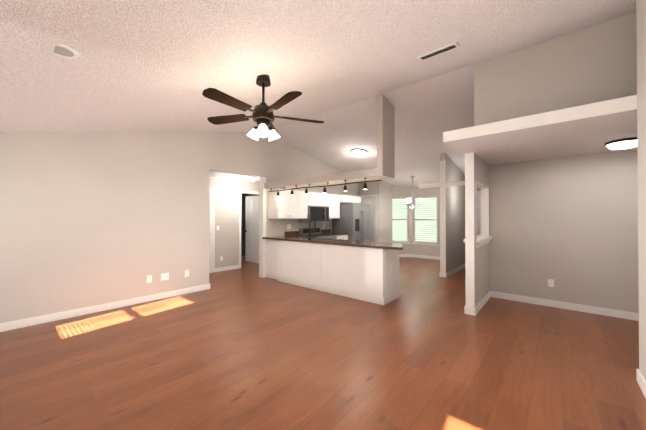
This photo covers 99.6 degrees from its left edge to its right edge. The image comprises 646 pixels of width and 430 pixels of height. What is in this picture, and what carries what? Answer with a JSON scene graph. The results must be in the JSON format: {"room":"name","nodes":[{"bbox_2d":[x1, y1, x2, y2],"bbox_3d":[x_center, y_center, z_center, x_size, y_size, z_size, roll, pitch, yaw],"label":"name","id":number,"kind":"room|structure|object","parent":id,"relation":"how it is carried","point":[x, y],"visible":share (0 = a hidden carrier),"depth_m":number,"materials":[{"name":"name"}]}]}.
{"room":"living room","nodes":[
{"label":"living room","id":0,"kind":"room"},
{"bbox_2d":[0,132,358,322],"bbox_3d":[-1.008,-0.254,6.693,0.120,3.320,10.320,0,-1,40],"label":"wall","id":1,"kind":"structure","parent":0,"point":[87,219],"depth_m":4.09,"materials":[{"name":"paint"}]},
{"bbox_2d":[0,283,209,331],"bbox_3d":[-3.188,1.338,4.031,0.035,0.100,3.155,0,-1,40],"label":"baseboard","id":2,"kind":"structure","parent":1,"relation":"attached to","point":[32,321],"depth_m":3.90,"materials":[{"name":"white wood"}]},
{"bbox_2d":[147,275,151,282],"bbox_3d":[-2.828,1.031,4.446,0.008,0.115,0.072,0,-1,40],"label":"electrical outlet plate","id":3,"kind":"object","parent":1,"relation":"attached to","point":[149,278],"depth_m":4.44,"materials":[{"name":"white plastic"}]},
{"bbox_2d":[161,273,168,280],"bbox_3d":[-2.676,1.032,4.624,0.008,0.115,0.120,0,-1,40],"label":"electrical outlet plate","id":4,"kind":"object","parent":1,"relation":"attached to","point":[164,276],"depth_m":4.62,"materials":[{"name":"white plastic"}]},
{"bbox_2d":[259,177,265,277],"bbox_3d":[-1.382,0.263,6.250,0.144,2.280,0.085,0,-1,40],"label":"door frame","id":5,"kind":"structure","parent":1,"relation":"attached to","point":[262,230],"depth_m":6.21,"materials":[{"name":"white wood"}]},
{"bbox_2d":[268,188,301,218],"bbox_3d":[-0.904,-0.273,6.457,0.343,0.676,0.695,0,-1,40],"label":"upper cabinet","id":6,"kind":"object","parent":1,"relation":"attached to","point":[285,206],"depth_m":6.28,"materials":[{"name":"wood"}]},
{"bbox_2d":[302,192,309,217],"bbox_3d":[-0.607,-0.271,6.806,0.343,0.676,0.441,0,-1,40],"label":"upper cabinet","id":7,"kind":"object","parent":1,"relation":"attached to","point":[305,197],"depth_m":6.75,"materials":[{"name":"wood"}]},
{"bbox_2d":[286,229,329,235],"bbox_3d":[-0.351,0.441,7.352,0.020,0.100,1.797,0,-1,40],"label":"backsplash","id":8,"kind":"structure","parent":1,"relation":"attached to","point":[326,230],"depth_m":6.88,"materials":[{"name":"brown tile"}]},
{"bbox_2d":[310,192,321,205],"bbox_3d":[-0.359,-0.432,7.098,0.343,0.350,0.433,0,-1,40],"label":"upper cabinet","id":9,"kind":"object","parent":1,"relation":"attached to","point":[315,198],"depth_m":7.04,"materials":[{"name":"wood"}]},
{"bbox_2d":[299,206,328,222],"bbox_3d":[-0.212,-0.031,7.183,0.454,0.430,0.752,0,-1,40],"label":"microwave","id":10,"kind":"object","parent":9,"relation":"attached to","point":[318,214],"visible":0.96,"depth_m":7.00,"materials":[{"name":"silver metal"}]},
{"bbox_2d":[322,193,329,207],"bbox_3d":[-0.149,-0.430,7.345,0.343,0.350,0.433,0,-1,40],"label":"upper cabinet","id":11,"kind":"object","parent":1,"relation":"attached to","point":[325,197],"depth_m":7.37,"materials":[{"name":"wood"}]},
{"bbox_2d":[329,194,341,217],"bbox_3d":[0.155,-0.265,7.701,0.343,0.676,0.617,0,-1,40],"label":"upper cabinet","id":12,"kind":"object","parent":1,"relation":"attached to","point":[335,200],"depth_m":7.64,"materials":[{"name":"wood"}]},
{"bbox_2d":[342,196,353,203],"bbox_3d":[0.571,-0.492,8.115,0.442,0.216,0.529,0,-1,40],"label":"upper cabinet","id":13,"kind":"object","parent":1,"relation":"attached to","point":[345,199],"depth_m":7.98,"materials":[{"name":"wood"}]},
{"bbox_2d":[354,196,360,203],"bbox_3d":[0.843,-0.490,8.435,0.442,0.216,0.531,0,-1,40],"label":"upper cabinet","id":14,"kind":"object","parent":1,"relation":"attached to","point":[357,200],"depth_m":8.35,"materials":[{"name":"wood"}]},
{"bbox_2d":[210,177,258,267],"bbox_3d":[-2.317,0.180,7.358,0.120,2.460,5.240,0,-1,40],"label":"wall","id":15,"kind":"structure","parent":0,"point":[227,220],"depth_m":7.07,"materials":[{"name":"paint"}]},
{"bbox_2d":[209,188,214,272],"bbox_3d":[-2.978,0.380,6.442,0.054,2.028,0.786,0,-1,40],"label":"door frame","id":16,"kind":"structure","parent":15,"relation":"in","point":[210,230],"depth_m":6.71,"materials":[{"name":"white wood"}]},
{"bbox_2d":[211,265,238,272],"bbox_3d":[-3.073,1.353,6.358,0.015,0.100,2.510,0,-1,40],"label":"baseboard","id":17,"kind":"structure","parent":15,"relation":"attached to","point":[219,269],"depth_m":7.03,"materials":[{"name":"white wood"}]},
{"bbox_2d":[239,190,258,267],"bbox_3d":[-2.000,0.363,7.716,0.136,2.100,0.920,0,-1,40],"label":"door frame","id":18,"kind":"structure","parent":15,"relation":"attached to","point":[240,191],"depth_m":7.35,"materials":[{"name":"white wood"}]},
{"bbox_2d":[245,195,258,262],"bbox_3d":[-2.136,0.401,8.264,0.721,2.010,0.123,0,-1,40],"label":"hall door","id":19,"kind":"structure","parent":15,"relation":"in","point":[252,233],"depth_m":8.28,"materials":[{"name":"white wood"}]},
{"bbox_2d":[210,171,258,182],"bbox_3d":[-1.818,-1.003,6.941,1.430,0.100,5.240,0,-1,40],"label":"ceiling","id":20,"kind":"structure","parent":0,"point":[214,174],"depth_m":6.63,"materials":[{"name":"white paint"}]},
{"bbox_2d":[244,177,255,180],"bbox_3d":[-1.818,-0.916,6.809,0.300,0.075,0.300,0,-1,40],"label":"light","id":21,"kind":"object","parent":20,"relation":"attached to","point":[249,178],"visible":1,"depth_m":6.71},
{"bbox_2d":[241,194,257,255],"bbox_3d":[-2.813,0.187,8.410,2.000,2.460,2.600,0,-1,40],"label":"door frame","id":22,"kind":"structure","parent":0,"point":[243,211],"depth_m":9.76,"materials":[{"name":"wood"}]},
{"bbox_2d":[0,0,635,186],"bbox_3d":[1.989,-1.429,4.151,7.990,1.205,10.320,0,-1,40],"label":"ceiling","id":23,"kind":"structure","parent":0,"point":[161,65],"depth_m":2.48,"materials":[{"name":"white paint"}]},
{"bbox_2d":[54,44,78,58],"bbox_3d":[-1.688,-1.066,1.763,0.170,0.008,0.170,0,-1,40],"label":"recessed light","id":24,"kind":"object","parent":23,"relation":"in","point":[61,50],"visible":0.83,"depth_m":1.77,"materials":[{"name":"white plastic"}]},
{"bbox_2d":[202,75,323,141],"bbox_3d":[-0.615,-1.089,2.732,1.243,0.688,1.229,0,-1,40],"label":"ceiling fan","id":25,"kind":"object","parent":23,"relation":"hanging from","point":[263,117],"visible":1,"depth_m":2.69,"materials":[{"name":"brown wood"}]},
{"bbox_2d":[351,149,366,156],"bbox_3d":[0.882,-1.549,6.732,0.400,0.131,0.399,0,-1,40],"label":"kitchen ceiling light","id":26,"kind":"object","parent":23,"relation":"attached to","point":[359,152],"visible":1,"depth_m":6.63,"materials":[{"name":"white glass"}]},
{"bbox_2d":[405,176,422,207],"bbox_3d":[2.654,-0.712,8.176,0.542,0.954,0.490,0,-1,40],"label":"dining chandelier","id":27,"kind":"object","parent":23,"relation":"hanging from","point":[408,200],"visible":1,"depth_m":8.19,"materials":[{"name":"white glass"}]},
{"bbox_2d":[417,42,458,60],"bbox_3d":[1.180,-1.687,2.808,0.380,0.039,0.120,0,-1,40],"label":"ceiling vent","id":28,"kind":"object","parent":23,"relation":"in","point":[439,51],"visible":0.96,"depth_m":2.78,"materials":[{"name":"metal"}]},
{"bbox_2d":[0,256,645,429],"bbox_3d":[0.572,1.426,5.305,11.670,0.060,10.370,0,-1,40],"label":"floor","id":29,"kind":"structure","parent":0,"point":[245,346],"depth_m":2.53,"materials":[{"name":"laminate"}]},
{"bbox_2d":[266,240,277,279],"bbox_3d":[-0.964,0.963,6.272,0.480,0.880,0.532,0,-1,40],"label":"base cabinet","id":30,"kind":"object","parent":29,"relation":"on","point":[271,245],"depth_m":6.07,"materials":[{"name":"wood"}]},
{"bbox_2d":[299,227,336,238],"bbox_3d":[-0.099,0.863,7.081,0.692,1.090,0.752,0,-1,40],"label":"range","id":31,"kind":"object","parent":29,"relation":"on","point":[317,232],"visible":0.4,"depth_m":7.05,"materials":[{"name":"silver metal"}]},
{"bbox_2d":[322,236,347,239],"bbox_3d":[0.285,0.972,7.623,0.633,0.880,0.555,0,-1,40],"label":"base cabinet","id":32,"kind":"object","parent":29,"relation":"on","point":[338,237],"depth_m":7.32,"materials":[{"name":"wood"}]},
{"bbox_2d":[321,232,347,235],"bbox_3d":[0.288,0.512,7.623,0.640,0.039,0.555,0,-1,40],"label":"countertop","id":33,"kind":"structure","parent":32,"relation":"on","point":[338,234],"depth_m":7.58,"materials":[{"name":"brown stone"}]},
{"bbox_2d":[278,240,399,304],"bbox_3d":[0.176,0.957,5.287,2.534,0.880,0.601,0,-1,40],"label":"base cabinet","id":34,"kind":"object","parent":29,"relation":"on","point":[343,265],"depth_m":4.74,"materials":[{"name":"wood"}]},
{"bbox_2d":[262,236,402,251],"bbox_3d":[0.093,0.497,5.341,3.300,0.039,0.644,0,-1,40],"label":"countertop","id":35,"kind":"structure","parent":34,"relation":"on","point":[301,239],"depth_m":5.04,"materials":[{"name":"stone"}]},
{"bbox_2d":[332,203,369,240],"bbox_3d":[0.866,0.535,8.133,0.802,1.760,0.910,0,-1,40],"label":"refrigerator","id":36,"kind":"object","parent":29,"relation":"on","point":[353,221],"visible":0.5,"depth_m":7.80,"materials":[{"name":"silver metal"}]},
{"bbox_2d":[264,94,394,188],"bbox_3d":[-0.070,-1.273,5.403,2.990,1.300,0.420,0,-1,40],"label":"header beam","id":37,"kind":"structure","parent":0,"point":[385,169],"depth_m":4.50,"materials":[{"name":"paint"}]},
{"bbox_2d":[269,177,381,196],"bbox_3d":[-0.148,-0.527,5.267,2.843,0.193,0.139,0,-1,40],"label":"rail","id":38,"kind":"object","parent":37,"relation":"attached to","point":[344,189],"visible":1,"depth_m":5.12,"materials":[{"name":"brown metal"}]},
{"bbox_2d":[359,180,391,242],"bbox_3d":[1.800,0.099,9.304,0.770,2.648,0.900,0,-1,40],"label":"wall","id":39,"kind":"structure","parent":0,"point":[382,189],"depth_m":8.98,"materials":[{"name":"paint"}]},
{"bbox_2d":[363,197,375,241],"bbox_3d":[1.544,0.398,8.962,0.512,2.025,0.090,0,-1,40],"label":"pantry door","id":40,"kind":"structure","parent":39,"relation":"in","point":[371,201],"depth_m":8.90,"materials":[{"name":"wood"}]},
{"bbox_2d":[361,195,377,241],"bbox_3d":[1.522,0.371,8.937,0.640,2.100,0.015,0,-1,40],"label":"door frame","id":41,"kind":"structure","parent":39,"relation":"attached to","point":[362,196],"depth_m":8.76,"materials":[{"name":"white wood"}]},
{"bbox_2d":[392,186,439,256],"bbox_3d":[3.172,0.165,9.036,3.207,2.512,0.670,0,-1,40],"label":"wall","id":42,"kind":"structure","parent":0,"point":[411,248],"depth_m":9.35,"materials":[{"name":"paint"}]},
{"bbox_2d":[392,196,439,245],"bbox_3d":[3.449,0.131,9.010,2.818,1.740,0.871,0,-1,40],"label":"bay window","id":43,"kind":"structure","parent":42,"relation":"in","point":[425,223],"depth_m":9.46,"materials":[{"name":"white glass"}]},
{"bbox_2d":[399,254,439,259],"bbox_3d":[3.283,1.370,8.847,2.670,0.100,0.562,0,-1,40],"label":"baseboard","id":44,"kind":"structure","parent":42,"relation":"attached to","point":[420,256],"depth_m":9.22,"materials":[{"name":"white wood"}]},
{"bbox_2d":[418,159,464,272],"bbox_3d":[2.954,0.067,6.170,1.550,2.670,0.160,0,-1,40],"label":"wall","id":45,"kind":"structure","parent":0,"point":[451,184],"depth_m":6.72,"materials":[{"name":"paint"}]},
{"bbox_2d":[445,264,464,276],"bbox_3d":[3.455,1.358,6.978,0.015,0.100,2.045,0,-1,40],"label":"baseboard","id":46,"kind":"structure","parent":45,"relation":"attached to","point":[455,270],"depth_m":6.70,"materials":[{"name":"white wood"}]},
{"bbox_2d":[438,153,449,272],"bbox_3d":[3.405,-0.023,7.040,0.150,2.861,2.070,0,-1,40],"label":"wall","id":47,"kind":"structure","parent":0,"point":[443,156],"depth_m":6.26,"materials":[{"name":"paint"}]},
{"bbox_2d":[463,153,491,307],"bbox_3d":[2.451,0.255,4.296,0.210,2.270,1.184,0,-1,40],"label":"wall","id":48,"kind":"structure","parent":0,"point":[477,269],"depth_m":3.90,"materials":[{"name":"paint"}]},
{"bbox_2d":[464,305,470,313],"bbox_3d":[2.407,1.340,4.318,0.035,0.100,1.195,0,-1,40],"label":"baseboard","id":49,"kind":"structure","parent":48,"relation":"attached to","point":[467,310],"depth_m":3.85,"materials":[{"name":"white wood"}]},
{"bbox_2d":[471,291,490,315],"bbox_3d":[2.477,1.339,4.247,0.045,0.100,1.175,0,-1,40],"label":"baseboard","id":50,"kind":"structure","parent":48,"relation":"attached to","point":[474,311],"depth_m":4.05,"materials":[{"name":"white wood"}]},
{"bbox_2d":[443,95,636,164],"bbox_3d":[3.491,-0.950,2.953,3.554,0.122,2.134,0,-1,40],"label":"ceiling soffit","id":51,"kind":"structure","parent":0,"point":[591,128],"depth_m":3.02,"materials":[{"name":"white paint"}]},
{"bbox_2d":[605,137,636,149],"bbox_3d":[3.577,-0.850,3.243,0.320,0.075,0.320,0,-1,40],"label":"light","id":52,"kind":"object","parent":51,"relation":"attached to","point":[624,143],"visible":0.73,"depth_m":3.19,"materials":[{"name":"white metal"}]},
{"bbox_2d":[474,12,636,125],"bbox_3d":[3.204,-1.478,2.422,3.300,0.930,0.120,0,-1,40],"label":"wall","id":53,"kind":"structure","parent":0,"point":[592,64],"depth_m":2.91,"materials":[{"name":"paint"}]},
{"bbox_2d":[489,149,638,312],"bbox_3d":[4.210,0.250,3.655,3.620,2.270,0.120,0,-1,40],"label":"wall","id":54,"kind":"structure","parent":0,"point":[569,225],"depth_m":4.05,"materials":[{"name":"paint"}]},
{"bbox_2d":[548,279,553,286],"bbox_3d":[3.491,1.029,4.178,0.072,0.115,0.008,0,-1,40],"label":"electrical outlet plate","id":55,"kind":"object","parent":54,"relation":"attached to","point":[550,281],"depth_m":4.17,"materials":[{"name":"white plastic"}]},
{"bbox_2d":[491,291,638,320],"bbox_3d":[4.163,1.335,3.600,3.390,0.100,0.015,0,-1,40],"label":"baseboard","id":56,"kind":"structure","parent":54,"relation":"attached to","point":[545,302],"depth_m":4.03,"materials":[{"name":"white wood"}]},
{"bbox_2d":[636,0,645,380],"bbox_3d":[1.369,-0.246,0.706,0.120,3.223,4.040,0,-1,40],"label":"wall","id":57,"kind":"structure","parent":0,"point":[641,72],"depth_m":2.13,"materials":[{"name":"paint"}]},
{"bbox_2d":[636,368,645,397],"bbox_3d":[1.327,1.316,0.751,0.015,0.100,4.010,0,-1,40],"label":"baseboard","id":58,"kind":"structure","parent":57,"relation":"attached to","point":[641,381],"depth_m":2.15,"materials":[{"name":"white wood"}]},
{"bbox_3d":[5.920,0.147,6.337,4.850,2.512,0.120,0,-1,40],"label":"wall","id":59,"kind":"structure","parent":0,"visible":0},
{"bbox_2d":[476,193,480,235],"bbox_3d":[4.487,0.388,7.407,0.820,2.025,0.095,0,-1,40],"label":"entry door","id":60,"kind":"structure","parent":59,"relation":"in","point":[478,199],"depth_m":7.56,"materials":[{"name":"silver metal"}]}
]}

